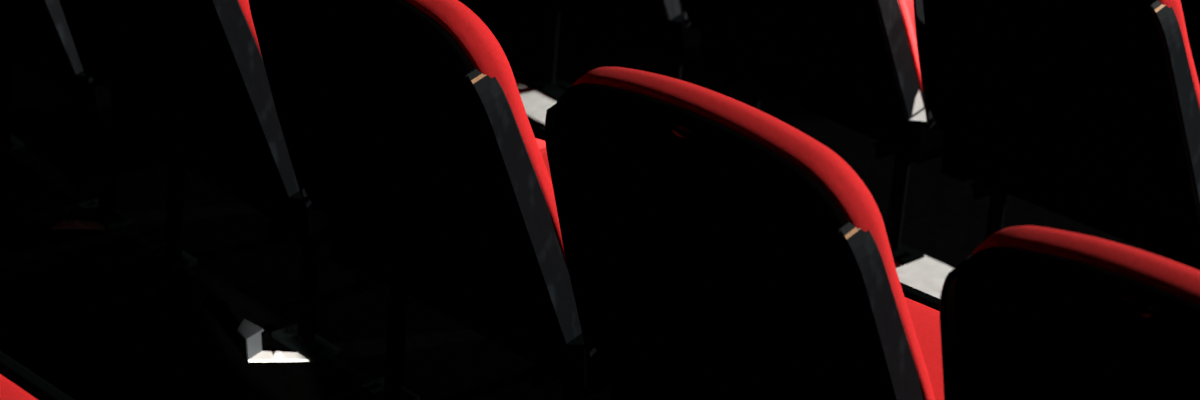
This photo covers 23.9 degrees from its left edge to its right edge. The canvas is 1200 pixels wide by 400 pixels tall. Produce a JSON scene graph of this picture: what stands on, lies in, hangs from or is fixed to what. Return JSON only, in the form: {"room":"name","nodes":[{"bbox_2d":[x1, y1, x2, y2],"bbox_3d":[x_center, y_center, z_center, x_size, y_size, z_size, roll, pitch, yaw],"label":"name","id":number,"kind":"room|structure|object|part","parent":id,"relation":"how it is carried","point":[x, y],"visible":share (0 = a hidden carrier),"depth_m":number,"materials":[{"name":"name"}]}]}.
{"room":"auditorium","nodes":[
{"label":"auditorium","id":0,"kind":"room"},
{"bbox_2d":[0,0,1199,399],"bbox_3d":[-0.198,0.539,3.580,10.899,0.732,10.000,-20,31,-37],"label":"floor","id":1,"kind":"structure","parent":0,"point":[87,312],"depth_m":4.18,"materials":[{"name":"black"}]},
{"bbox_2d":[0,351,73,399],"bbox_3d":[-0.784,0.168,2.687,0.497,0.687,0.505,-20,31,-37],"label":"chair","id":2,"kind":"object","parent":1,"relation":"on","point":[17,382],"visible":1,"depth_m":2.79,"materials":[{"name":"red fabric"}]},
{"bbox_2d":[0,374,36,399],"bbox_3d":[-0.739,0.226,2.757,0.332,0.079,0.486,-20,31,-37],"label":"seat cushion","id":3,"kind":"object","parent":2,"relation":"on","point":[12,386],"depth_m":2.79,"materials":[{"name":"red fabric"}]},
{"bbox_2d":[0,0,134,230],"bbox_3d":[-0.773,-0.351,4.190,0.497,0.687,0.505,-17,29,-33],"label":"chair","id":4,"kind":"object","parent":1,"relation":"on","point":[35,35],"visible":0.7,"depth_m":4.12,"materials":[{"name":"red fabric"}]},
{"bbox_3d":[-0.916,-0.188,4.405,0.064,0.196,0.060,-17,29,-33],"label":"leg","id":5,"kind":"part","parent":4,"relation":"part of","materials":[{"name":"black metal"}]},
{"bbox_3d":[-0.936,-0.096,4.440,0.041,0.013,0.075,-17,29,-33],"label":"foot plate","id":6,"kind":"part","parent":4,"relation":"part of","materials":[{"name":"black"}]},
{"bbox_3d":[-0.766,-0.333,3.892,0.148,0.344,0.026,-7,25,-14],"label":"rail","id":7,"kind":"part","parent":4,"relation":"part of","materials":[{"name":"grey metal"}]},
{"bbox_3d":[-0.716,-0.177,3.976,0.039,0.022,0.005,-17,29,-33],"label":"hinge plate","id":8,"kind":"part","parent":4,"relation":"part of","materials":[{"name":"black metal"}]},
{"bbox_3d":[-0.728,0.018,4.185,0.044,0.013,0.100,-17,29,-33],"label":"foot plate","id":9,"kind":"part","parent":4,"relation":"part of","materials":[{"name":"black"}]},
{"bbox_3d":[-0.712,-0.077,4.156,0.064,0.196,0.060,-17,29,-33],"label":"leg","id":10,"kind":"part","parent":4,"relation":"part of","materials":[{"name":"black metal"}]},
{"bbox_2d":[59,0,339,362],"bbox_3d":[-0.444,-0.179,3.803,0.497,0.687,0.505,-19,30,-35],"label":"chair","id":11,"kind":"object","parent":1,"relation":"on","point":[186,80],"visible":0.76,"depth_m":3.69,"materials":[{"name":"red fabric"}]},
{"bbox_3d":[-0.718,-0.307,3.835,0.028,0.344,0.145,14,28,29],"label":"rail","id":12,"kind":"part","parent":11,"relation":"part of","materials":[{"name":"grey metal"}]},
{"bbox_3d":[-0.611,0.079,4.048,0.041,0.013,0.075,-19,30,-35],"label":"foot plate","id":13,"kind":"part","parent":11,"relation":"part of","materials":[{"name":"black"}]},
{"bbox_3d":[-0.592,-0.014,4.013,0.064,0.196,0.060,-19,30,-35],"label":"leg","id":14,"kind":"part","parent":11,"relation":"part of","materials":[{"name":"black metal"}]},
{"bbox_2d":[238,0,262,58],"bbox_3d":[-0.568,-0.277,3.650,0.149,0.382,0.500,-19,30,-35],"label":"cushion","id":15,"kind":"object","parent":11,"relation":"on","point":[248,45],"depth_m":3.48,"materials":[{"name":"red fabric"}]},
{"bbox_3d":[-0.427,-0.161,3.506,0.148,0.344,0.026,-8,25,-15],"label":"rail","id":16,"kind":"part","parent":11,"relation":"part of","materials":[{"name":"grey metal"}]},
{"bbox_3d":[-0.377,-0.007,3.591,0.039,0.022,0.005,-19,30,-35],"label":"hinge plate","id":17,"kind":"part","parent":11,"relation":"part of","materials":[{"name":"black metal"}]},
{"bbox_3d":[-0.394,0.189,3.800,0.044,0.013,0.100,-19,30,-35],"label":"foot plate","id":18,"kind":"part","parent":11,"relation":"part of","materials":[{"name":"black"}]},
{"bbox_3d":[-0.378,0.094,3.772,0.064,0.196,0.060,-19,30,-35],"label":"leg","id":19,"kind":"part","parent":11,"relation":"part of","materials":[{"name":"black metal"}]},
{"bbox_2d":[249,0,609,399],"bbox_3d":[-0.101,-0.013,3.428,0.497,0.687,0.505,-20,31,-37],"label":"chair","id":20,"kind":"object","parent":1,"relation":"on","point":[406,123],"visible":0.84,"depth_m":3.25,"materials":[{"name":"red fabric"}]},
{"bbox_3d":[-0.378,-0.137,3.450,0.028,0.344,0.145,13,28,27],"label":"rail","id":21,"kind":"part","parent":20,"relation":"part of","materials":[{"name":"grey metal"}]},
{"bbox_3d":[-0.272,0.248,3.667,0.041,0.013,0.075,-20,31,-37],"label":"foot plate","id":22,"kind":"part","parent":20,"relation":"part of","materials":[{"name":"black"}]},
{"bbox_3d":[-0.253,0.155,3.633,0.064,0.196,0.060,-20,31,-37],"label":"leg","id":23,"kind":"part","parent":20,"relation":"part of","materials":[{"name":"black metal"}]},
{"bbox_2d":[403,0,565,258],"bbox_3d":[-0.221,-0.108,3.271,0.149,0.382,0.500,-20,31,-37],"label":"cushion","id":24,"kind":"object","parent":20,"relation":"on","point":[477,184],"depth_m":3.13,"materials":[{"name":"red fabric"}]},
{"bbox_3d":[-0.074,0.005,3.131,0.148,0.344,0.026,-8,25,-17],"label":"rail","id":25,"kind":"part","parent":20,"relation":"part of","materials":[{"name":"grey metal"}]},
{"bbox_3d":[0.079,0.018,3.612,0.022,0.093,0.486,-20,31,-37],"label":"seat trim","id":26,"kind":"part","parent":20,"relation":"part of","materials":[{"name":"black"}]},
{"bbox_2d":[535,138,551,181],"bbox_3d":[-0.055,0.046,3.497,0.332,0.079,0.486,-20,31,-37],"label":"seat cushion","id":27,"kind":"object","parent":20,"relation":"on","point":[541,143],"depth_m":3.66,"materials":[{"name":"red fabric"}]},
{"bbox_3d":[-0.030,0.260,3.399,0.064,0.196,0.060,-20,31,-37],"label":"leg","id":28,"kind":"part","parent":20,"relation":"part of","materials":[{"name":"black metal"}]},
{"bbox_3d":[-0.025,0.159,3.218,0.039,0.022,0.005,-20,31,-37],"label":"hinge plate","id":29,"kind":"part","parent":20,"relation":"part of","materials":[{"name":"black metal"}]},
{"bbox_2d":[505,54,953,298],"bbox_3d":[0.914,0.077,4.430,0.962,0.033,10.000,-20,31,-37],"label":"step","id":30,"kind":"structure","parent":1,"relation":"attached to","point":[926,274],"depth_m":4.34,"materials":[{"name":"white"}]},
{"bbox_2d":[507,0,700,99],"bbox_3d":[0.041,-0.479,4.811,0.497,0.687,0.592,-18,29,-33],"label":"chair","id":31,"kind":"object","parent":30,"relation":"on","point":[660,23],"visible":0.56,"depth_m":4.70,"materials":[{"name":"red fabric"}]},
{"bbox_3d":[-0.095,-0.206,5.034,0.061,0.004,0.280,-18,29,-33],"label":"foot plate","id":32,"kind":"part","parent":31,"relation":"part of","materials":[{"name":"black"}]},
{"bbox_3d":[-0.077,-0.301,4.993,0.064,0.196,0.060,-18,29,-33],"label":"leg","id":33,"kind":"part","parent":31,"relation":"part of","materials":[{"name":"black metal"}]},
{"bbox_3d":[0.076,-0.446,4.481,0.148,0.344,0.026,-7,25,-14],"label":"rail","id":34,"kind":"part","parent":31,"relation":"part of","materials":[{"name":"grey metal"}]},
{"bbox_3d":[0.129,-0.191,4.746,0.064,0.196,0.060,-18,29,-33],"label":"leg","id":35,"kind":"part","parent":31,"relation":"part of","materials":[{"name":"black metal"}]},
{"bbox_3d":[0.126,-0.291,4.565,0.039,0.022,0.005,-18,29,-33],"label":"hinge plate","id":36,"kind":"part","parent":31,"relation":"part of","materials":[{"name":"black metal"}]},
{"bbox_2d":[679,0,942,264],"bbox_3d":[0.399,-0.294,4.394,0.497,0.687,0.505,-19,30,-35],"label":"chair","id":37,"kind":"object","parent":30,"relation":"on","point":[852,64],"visible":0.67,"depth_m":4.28,"materials":[{"name":"red fabric"}]},
{"bbox_3d":[0.124,-0.421,4.424,0.028,0.344,0.145,14,28,29],"label":"rail","id":38,"kind":"part","parent":37,"relation":"part of","materials":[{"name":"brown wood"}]},
{"bbox_3d":[0.154,-0.277,4.533,0.039,0.022,0.005,-19,30,-35],"label":"hinge plate","id":39,"kind":"part","parent":37,"relation":"part of","materials":[{"name":"black metal"}]},
{"bbox_3d":[0.251,-0.128,4.604,0.064,0.196,0.060,-19,30,-35],"label":"leg","id":40,"kind":"part","parent":37,"relation":"part of","materials":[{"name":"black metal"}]},
{"bbox_3d":[0.466,-0.021,4.363,0.064,0.196,0.060,-19,30,-35],"label":"leg","id":41,"kind":"part","parent":37,"relation":"part of","materials":[{"name":"black metal"}]},
{"bbox_3d":[0.418,-0.276,4.097,0.148,0.344,0.026,-8,25,-16],"label":"rail","id":42,"kind":"part","parent":37,"relation":"part of","materials":[{"name":"black metal"}]},
{"bbox_3d":[0.450,0.074,4.392,0.044,0.013,0.100,-19,30,-35],"label":"foot plate","id":43,"kind":"part","parent":37,"relation":"part of","materials":[{"name":"black"}]},
{"bbox_2d":[905,0,915,37],"bbox_3d":[0.446,-0.235,4.462,0.332,0.079,0.486,-19,30,-35],"label":"seat cushion","id":44,"kind":"object","parent":37,"relation":"on","point":[909,3],"depth_m":4.52,"materials":[{"name":"red fabric"}]},
{"bbox_2d":[898,0,922,90],"bbox_3d":[0.275,-0.391,4.240,0.149,0.382,0.500,-19,30,-35],"label":"cushion","id":45,"kind":"object","parent":37,"relation":"on","point":[909,77],"depth_m":4.13,"materials":[{"name":"red fabric"}]},
{"bbox_3d":[0.468,-0.121,4.183,0.039,0.022,0.005,-19,30,-35],"label":"hinge plate","id":46,"kind":"part","parent":37,"relation":"part of","materials":[{"name":"silver metal"}]},
{"bbox_2d":[913,0,1199,270],"bbox_3d":[0.745,-0.128,4.021,0.497,0.687,0.505,-20,31,-37],"label":"chair","id":47,"kind":"object","parent":30,"relation":"on","point":[1087,112],"visible":0.77,"depth_m":3.88,"materials":[{"name":"red fabric"}]},
{"bbox_3d":[0.468,-0.251,4.042,0.028,0.344,0.145,13,27,27],"label":"rail","id":48,"kind":"part","parent":47,"relation":"part of","materials":[{"name":"black metal"}]},
{"bbox_3d":[0.497,-0.107,4.152,0.039,0.022,0.005,-20,31,-37],"label":"hinge plate","id":49,"kind":"part","parent":47,"relation":"part of","materials":[{"name":"black metal"}]},
{"bbox_3d":[0.593,0.040,4.226,0.064,0.196,0.060,-20,31,-37],"label":"leg","id":50,"kind":"part","parent":47,"relation":"part of","materials":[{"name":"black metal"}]},
{"bbox_3d":[0.774,-0.111,3.725,0.148,0.344,0.026,-9,26,-18],"label":"rail","id":51,"kind":"part","parent":47,"relation":"part of","materials":[{"name":"black metal"}]},
{"bbox_2d":[1159,0,1199,108],"bbox_3d":[0.625,-0.224,3.864,0.149,0.382,0.500,-20,31,-37],"label":"cushion","id":52,"kind":"object","parent":47,"relation":"on","point":[1179,87],"depth_m":3.68,"materials":[{"name":"red fabric"}]},
{"bbox_2d":[545,67,943,399],"bbox_3d":[0.257,0.149,3.064,0.497,0.687,0.505,-21,32,-38],"label":"chair","id":53,"kind":"object","parent":1,"relation":"on","point":[715,248],"visible":0.99,"depth_m":2.85,"materials":[{"name":"red fabric"}]},
{"bbox_3d":[-0.022,0.029,3.078,0.028,0.344,0.145,12,27,26],"label":"rail","id":54,"kind":"part","parent":53,"relation":"part of","materials":[{"name":"black metal"}]},
{"bbox_3d":[0.005,0.172,3.188,0.039,0.022,0.005,-21,32,-38],"label":"hinge plate","id":55,"kind":"part","parent":53,"relation":"part of","materials":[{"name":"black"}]},
{"bbox_3d":[0.081,-0.068,2.779,0.008,0.017,0.037,-21,32,-38],"label":"number plate","id":56,"kind":"part","parent":53,"relation":"part of","materials":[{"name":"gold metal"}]},
{"bbox_3d":[0.294,0.166,2.768,0.148,0.344,0.026,-9,26,-19],"label":"rail","id":57,"kind":"part","parent":53,"relation":"part of","materials":[{"name":"black metal"}]},
{"bbox_3d":[0.431,0.177,3.254,0.022,0.093,0.486,-21,32,-38],"label":"seat trim","id":58,"kind":"part","parent":53,"relation":"part of","materials":[{"name":"black"}]},
{"bbox_2d":[905,297,943,399],"bbox_3d":[0.301,0.206,3.135,0.332,0.079,0.486,-21,32,-38],"label":"seat cushion","id":59,"kind":"object","parent":53,"relation":"on","point":[924,312],"depth_m":3.17,"materials":[{"name":"red fabric"}]},
{"bbox_2d":[940,226,1199,399],"bbox_3d":[0.629,0.305,2.712,0.505,0.687,0.497,22,33,40],"label":"chair","id":60,"kind":"object","parent":1,"relation":"on","point":[1033,312],"visible":1,"depth_m":2.50,"materials":[{"name":"red fabric"}]},
{"bbox_3d":[0.348,0.189,2.716,0.028,0.344,0.145,11,27,24],"label":"rail","id":61,"kind":"part","parent":60,"relation":"part of","materials":[{"name":"black metal"}]},
{"bbox_2d":[969,226,1199,304],"bbox_3d":[0.516,0.212,2.547,0.500,0.382,0.149,22,33,40],"label":"cushion","id":62,"kind":"object","parent":60,"relation":"on","point":[1016,265],"depth_m":2.48,"materials":[{"name":"red fabric"}]},
{"bbox_3d":[0.459,0.091,2.421,0.037,0.017,0.008,22,33,40],"label":"number plate","id":63,"kind":"part","parent":60,"relation":"part of","materials":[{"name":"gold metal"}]}
]}

